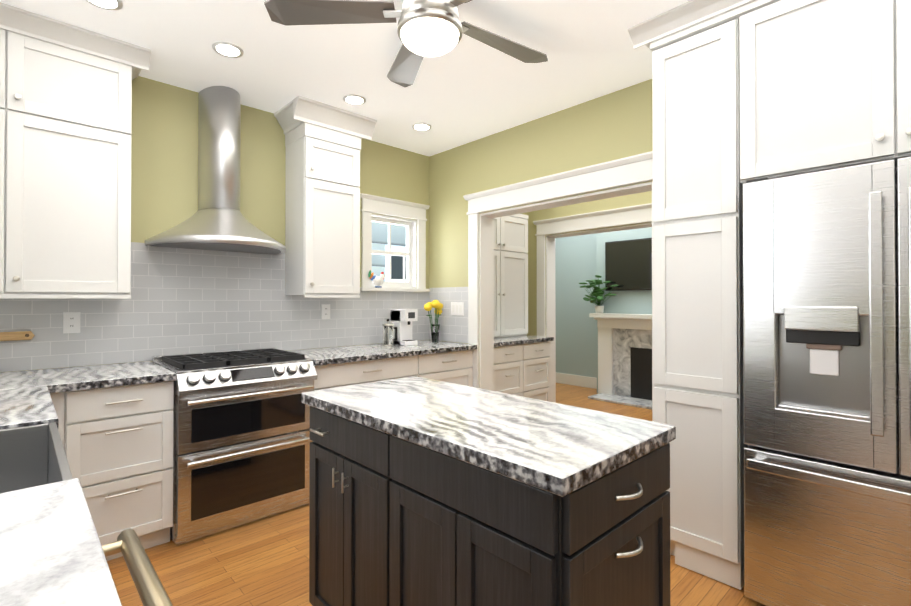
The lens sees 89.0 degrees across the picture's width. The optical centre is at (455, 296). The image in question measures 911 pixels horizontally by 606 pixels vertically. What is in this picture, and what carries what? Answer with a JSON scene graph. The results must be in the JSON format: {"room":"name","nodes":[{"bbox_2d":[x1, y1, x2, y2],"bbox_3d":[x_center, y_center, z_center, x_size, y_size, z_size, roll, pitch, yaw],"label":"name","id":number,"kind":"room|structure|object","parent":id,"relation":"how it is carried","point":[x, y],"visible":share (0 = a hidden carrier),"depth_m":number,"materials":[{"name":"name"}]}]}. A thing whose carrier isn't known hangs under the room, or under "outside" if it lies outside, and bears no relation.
{"room":"kitchen","nodes":[
{"label":"kitchen","id":0,"kind":"room"},
{"bbox_2d":[0,76,526,371],"bbox_3d":[-1.050,-0.016,3.783,5.060,2.670,0.156,0,-1,-43],"label":"wall","id":1,"kind":"structure","parent":0,"point":[184,301],"depth_m":3.05,"materials":[{"name":"tile"}]},
{"bbox_2d":[63,312,79,332],"bbox_3d":[-2.165,0.145,2.617,0.075,0.118,0.007,0,-1,-43],"label":"electrical outlet","id":2,"kind":"object","parent":1,"relation":"attached to","point":[71,322],"visible":1,"depth_m":2.62,"materials":[{"name":"white plastic"}]},
{"bbox_2d":[0,2,150,298],"bbox_3d":[-2.198,-0.676,2.323,1.070,1.368,0.408,0,-1,-43],"label":"upper cabinet","id":3,"kind":"object","parent":1,"relation":"attached to","point":[65,149],"visible":1,"depth_m":2.35,"materials":[{"name":"white wood"}]},
{"bbox_2d":[145,86,285,254],"bbox_3d":[-1.442,-0.835,2.973,0.840,1.040,0.500,0,-1,-43],"label":"range hood","id":4,"kind":"object","parent":1,"relation":"attached to","point":[217,221],"visible":1,"depth_m":2.98,"materials":[{"name":"silver metal"}]},
{"bbox_2d":[321,304,329,318],"bbox_3d":[-1.031,0.118,3.688,0.075,0.118,0.007,0,-1,-43],"label":"electrical outlet","id":5,"kind":"object","parent":1,"relation":"attached to","point":[325,311],"visible":1,"depth_m":3.68,"materials":[{"name":"white plastic"}]},
{"bbox_2d":[274,95,376,297],"bbox_3d":[-0.968,-0.672,3.470,0.623,1.358,0.417,0,-1,-43],"label":"upper cabinet","id":6,"kind":"object","parent":1,"relation":"attached to","point":[322,207],"visible":1,"depth_m":3.36,"materials":[{"name":"white wood"}]},
{"bbox_2d":[360,193,429,291],"bbox_3d":[-0.577,-0.458,4.195,0.746,0.816,0.208,0,-1,-43],"label":"window","id":7,"kind":"structure","parent":1,"relation":"in","point":[415,254],"depth_m":4.21,"materials":[{"name":"white paint"}]},
{"bbox_2d":[368,270,385,287],"bbox_3d":[-0.672,-0.155,3.998,0.183,0.149,0.060,0,-1,-43],"label":"rooster","id":8,"kind":"object","parent":7,"relation":"on","point":[378,281],"visible":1,"depth_m":3.98,"materials":[{"name":"white ceramic"}]},
{"bbox_2d":[0,0,689,155],"bbox_3d":[0.943,-1.406,3.100,7.010,0.100,7.100,0,-1,-43],"label":"ceiling","id":9,"kind":"structure","parent":0,"point":[466,89],"depth_m":2.65,"materials":[{"name":"white paint"}]},
{"bbox_2d":[86,0,122,9],"bbox_3d":[-1.615,-1.358,2.117,0.156,0.009,0.156,0,-1,-43],"label":"recessed light","id":10,"kind":"object","parent":9,"relation":"in","point":[111,4],"visible":1,"depth_m":2.15,"materials":[{"name":"white paint"}]},
{"bbox_2d":[212,41,243,57],"bbox_3d":[-1.248,-1.355,2.545,0.156,0.009,0.156,0,-1,-43],"label":"recessed light","id":11,"kind":"object","parent":9,"relation":"in","point":[228,49],"visible":1,"depth_m":2.53,"materials":[{"name":"white paint"}]},
{"bbox_2d":[343,94,365,104],"bbox_3d":[-0.692,-1.350,3.179,0.156,0.009,0.156,0,-1,-43],"label":"recessed light","id":12,"kind":"object","parent":9,"relation":"in","point":[353,99],"visible":1,"depth_m":3.16,"materials":[{"name":"white paint"}]},
{"bbox_2d":[264,0,547,86],"bbox_3d":[-0.071,-1.214,2.016,1.332,0.296,1.347,0,-1,-43],"label":"ceiling fan","id":13,"kind":"object","parent":9,"relation":"hanging from","point":[431,28],"visible":1,"depth_m":2.00,"materials":[{"name":"silver metal"}]},
{"bbox_2d":[412,123,431,130],"bbox_3d":[-0.267,-1.346,3.676,0.156,0.009,0.156,0,-1,-43],"label":"recessed light","id":14,"kind":"object","parent":9,"relation":"in","point":[421,126],"visible":0.96,"depth_m":3.66,"materials":[{"name":"white paint"}]},
{"bbox_2d":[107,383,766,605],"bbox_3d":[0.943,1.364,3.080,7.010,0.100,7.100,0,-1,-43],"label":"floor","id":15,"kind":"structure","parent":0,"point":[263,561],"depth_m":2.23,"materials":[{"name":"brown wood"}]},
{"bbox_2d":[50,392,64,446],"bbox_3d":[-0.892,0.859,0.659,0.703,0.875,4.592,0,-1,-43],"label":"base cabinet","id":16,"kind":"object","parent":15,"relation":"on","point":[58,399],"depth_m":2.13,"materials":[{"name":"white wood"}]},
{"bbox_2d":[0,369,121,605],"bbox_3d":[-0.898,0.400,0.644,0.660,0.038,4.612,0,-1,-43],"label":"countertop","id":17,"kind":"structure","parent":16,"relation":"on","point":[51,552],"depth_m":0.74,"materials":[{"name":"stone"}]},
{"bbox_2d":[0,331,34,340],"bbox_3d":[-2.447,0.274,2.299,0.535,0.235,0.059,0,-1,-43],"label":"cutting board","id":18,"kind":"object","parent":17,"relation":"on","point":[16,336],"visible":1,"depth_m":2.44,"materials":[{"name":"brown wood"}]},
{"bbox_2d":[0,422,72,493],"bbox_3d":[-1.254,0.370,1.029,0.587,0.554,0.670,0,-1,-43],"label":"sink","id":19,"kind":"object","parent":17,"relation":"in","point":[32,455],"visible":0.23,"depth_m":1.40,"materials":[{"name":"silver metal"}]},
{"bbox_2d":[44,361,176,391],"bbox_3d":[-1.839,0.413,2.472,0.478,0.038,0.662,0,-1,-43],"label":"countertop","id":20,"kind":"structure","parent":16,"relation":"on","point":[134,373],"depth_m":2.35,"materials":[{"name":"stone"}]},
{"bbox_2d":[64,381,173,560],"bbox_3d":[-1.829,0.872,2.487,0.438,0.875,0.648,0,-1,-43],"label":"drawers","id":21,"kind":"object","parent":15,"relation":"on","point":[118,445],"visible":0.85,"depth_m":2.29,"materials":[{"name":"white wood"}]},
{"bbox_2d":[102,529,172,605],"bbox_3d":[-0.714,0.861,0.560,0.616,0.868,0.598,0,-1,-43],"label":"dishwasher","id":22,"kind":"object","parent":15,"relation":"on","point":[145,578],"visible":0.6,"depth_m":0.81,"materials":[{"name":"silver metal"}]},
{"bbox_2d":[152,348,316,545],"bbox_3d":[-1.366,0.836,2.880,0.762,0.944,0.704,0,-1,-43],"label":"range","id":23,"kind":"object","parent":15,"relation":"on","point":[241,442],"visible":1,"depth_m":2.62,"materials":[{"name":"silver metal"}]},
{"bbox_2d":[314,359,381,390],"bbox_3d":[-0.941,0.878,3.349,0.489,0.876,0.612,0,-1,-43],"label":"base cabinet","id":24,"kind":"object","parent":15,"relation":"on","point":[329,376],"depth_m":3.14,"materials":[{"name":"white wood"}]},
{"bbox_2d":[289,340,476,365],"bbox_3d":[-0.572,0.422,3.670,1.462,0.038,0.658,0,-1,-43],"label":"countertop","id":25,"kind":"structure","parent":24,"relation":"on","point":[334,355],"depth_m":3.48,"materials":[{"name":"stone"}]},
{"bbox_2d":[382,319,396,345],"bbox_3d":[-0.545,0.292,3.856,0.136,0.222,0.094,0,-1,-43],"label":"press","id":26,"kind":"object","parent":25,"relation":"on","point":[388,328],"visible":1,"depth_m":3.81,"materials":[{"name":"silver glass"}]},
{"bbox_2d":[390,309,417,345],"bbox_3d":[-0.438,0.254,3.948,0.130,0.300,0.213,0,-1,-43],"label":"coffee machine","id":27,"kind":"object","parent":25,"relation":"on","point":[401,320],"visible":0.98,"depth_m":3.90,"materials":[{"name":"white plastic"}]},
{"bbox_2d":[424,300,442,341],"bbox_3d":[-0.209,0.215,4.153,0.214,0.380,0.146,0,-1,-43],"label":"flower vase","id":28,"kind":"object","parent":25,"relation":"on","point":[437,305],"visible":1,"depth_m":4.13,"materials":[{"name":"clear glass"}]},
{"bbox_2d":[382,355,425,380],"bbox_3d":[-0.650,0.880,3.624,0.548,0.876,0.612,0,-1,-43],"label":"base cabinet","id":29,"kind":"object","parent":15,"relation":"on","point":[408,366],"depth_m":3.46,"materials":[{"name":"white wood"}]},
{"bbox_2d":[426,350,472,386],"bbox_3d":[-0.297,0.883,3.956,0.657,0.876,0.612,0,-1,-43],"label":"base cabinet","id":30,"kind":"object","parent":15,"relation":"on","point":[455,367],"depth_m":3.79,"materials":[{"name":"white wood"}]},
{"bbox_2d":[309,406,669,605],"bbox_3d":[0.025,0.864,1.586,0.610,0.878,1.229,0,-1,-43],"label":"kitchen island","id":31,"kind":"object","parent":15,"relation":"on","point":[395,521],"visible":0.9,"depth_m":1.27,"materials":[{"name":"brown wood"}]},
{"bbox_2d":[301,376,675,495],"bbox_3d":[0.016,0.402,1.614,0.590,0.042,1.230,0,-1,-43],"label":"island countertop","id":32,"kind":"structure","parent":31,"relation":"on","point":[558,449],"depth_m":1.35,"materials":[{"name":"stone"}]},
{"bbox_2d":[494,341,550,401],"bbox_3d":[0.447,0.888,4.637,0.900,0.875,0.652,0,-1,-43],"label":"base cabinet","id":33,"kind":"object","parent":15,"relation":"on","point":[523,370],"visible":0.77,"depth_m":4.44,"materials":[{"name":"white wood"}]},
{"bbox_2d":[494,335,553,346],"bbox_3d":[0.442,0.429,4.646,0.950,0.038,0.636,0,-1,-43],"label":"countertop","id":34,"kind":"structure","parent":33,"relation":"on","point":[513,340],"depth_m":4.47,"materials":[{"name":"stone"}]},
{"bbox_2d":[494,214,528,337],"bbox_3d":[0.347,-0.232,4.752,0.920,1.283,0.358,0,-1,-43],"label":"wall cabinet","id":35,"kind":"object","parent":34,"relation":"on","point":[510,276],"visible":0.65,"depth_m":4.76,"materials":[{"name":"white wood"}]},
{"bbox_2d":[588,227,651,409],"bbox_3d":[2.576,0.000,5.723,0.718,2.666,1.890,0,-1,-43],"label":"fireplace","id":36,"kind":"object","parent":15,"relation":"on","point":[624,347],"visible":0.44,"depth_m":6.09,"materials":[{"name":"grey"}]},
{"bbox_2d":[579,275,617,312],"bbox_3d":[1.904,-0.037,6.248,0.269,0.514,0.576,0,-1,-43],"label":"mantel plant","id":37,"kind":"object","parent":36,"relation":"on","point":[598,293],"visible":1,"depth_m":6.24,"materials":[{"name":"green plant"}]},
{"bbox_2d":[605,238,651,290],"bbox_3d":[2.586,-0.416,5.735,0.049,0.660,1.570,0,-1,-43],"label":"wall-mounted tv","id":38,"kind":"object","parent":36,"relation":"attached to","point":[628,265],"visible":0.44,"depth_m":6.04,"materials":[{"name":"black plastic"}]},
{"bbox_2d":[652,18,747,589],"bbox_3d":[1.315,0.028,2.379,0.536,2.553,0.385,0,-1,-43],"label":"pantry","id":39,"kind":"object","parent":15,"relation":"on","point":[698,388],"visible":0.88,"depth_m":2.17,"materials":[{"name":"white wood"}]},
{"bbox_2d":[743,157,910,605],"bbox_3d":[1.741,0.402,1.806,0.648,1.804,0.958,0,-1,-43],"label":"refrigerator","id":40,"kind":"object","parent":15,"relation":"on","point":[827,363],"visible":1,"depth_m":1.77,"materials":[{"name":"grey metal"}]},
{"bbox_2d":[429,79,652,343],"bbox_3d":[1.643,-0.025,2.547,0.176,2.670,5.350,0,-1,-43],"label":"wall","id":41,"kind":"structure","parent":0,"point":[616,125],"depth_m":3.71,"materials":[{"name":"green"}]},
{"bbox_2d":[451,302,463,315],"bbox_3d":[0.015,0.107,4.138,0.007,0.118,0.165,0,-1,-43],"label":"switch plate","id":42,"kind":"object","parent":41,"relation":"attached to","point":[457,308],"visible":1,"depth_m":4.13,"materials":[{"name":"white plastic"}]},
{"bbox_2d":[463,151,653,421],"bbox_3d":[0.758,0.216,3.450,0.220,2.202,1.780,0,-1,-43],"label":"door frame","id":43,"kind":"structure","parent":41,"relation":"attached to","point":[634,169],"depth_m":3.73,"materials":[{"name":"white paint"}]},
{"bbox_2d":[555,234,596,377],"bbox_3d":[3.438,-0.004,5.444,0.150,2.670,7.100,0,-1,-43],"label":"wall","id":44,"kind":"structure","parent":0,"point":[576,324],"depth_m":7.05,"materials":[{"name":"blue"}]},
{"bbox_2d":[556,372,596,388],"bbox_3d":[1.606,1.265,7.251,0.020,0.160,1.638,0,-1,-43],"label":"baseboard","id":45,"kind":"structure","parent":44,"relation":"attached to","point":[577,380],"depth_m":6.99,"materials":[{"name":"white paint"}]},
{"bbox_2d":[527,191,651,335],"bbox_3d":[2.136,-0.013,4.215,0.170,2.670,7.100,0,-1,-43],"label":"wall","id":46,"kind":"structure","parent":0,"point":[641,198],"depth_m":5.27,"materials":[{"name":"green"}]},
{"bbox_2d":[533,203,651,402],"bbox_3d":[1.540,0.226,4.806,0.220,2.202,1.660,0,-1,-43],"label":"door frame","id":47,"kind":"structure","parent":46,"relation":"attached to","point":[546,307],"depth_m":5.25,"materials":[{"name":"white paint"}]},
{"bbox_2d":[627,0,910,183],"bbox_3d":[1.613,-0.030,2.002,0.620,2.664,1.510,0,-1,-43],"label":"upper cabinet","id":48,"kind":"object","parent":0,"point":[825,84],"visible":0.81,"depth_m":1.87,"materials":[{"name":"white wood"}]},
{"label":"outside","id":49,"kind":"structure","parent":0,"visible":0},
{"bbox_2d":[372,222,405,281],"bbox_3d":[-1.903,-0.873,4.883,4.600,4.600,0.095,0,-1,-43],"label":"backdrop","id":50,"kind":"structure","parent":49,"point":[380,242],"depth_m":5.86,"materials":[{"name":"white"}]}
]}

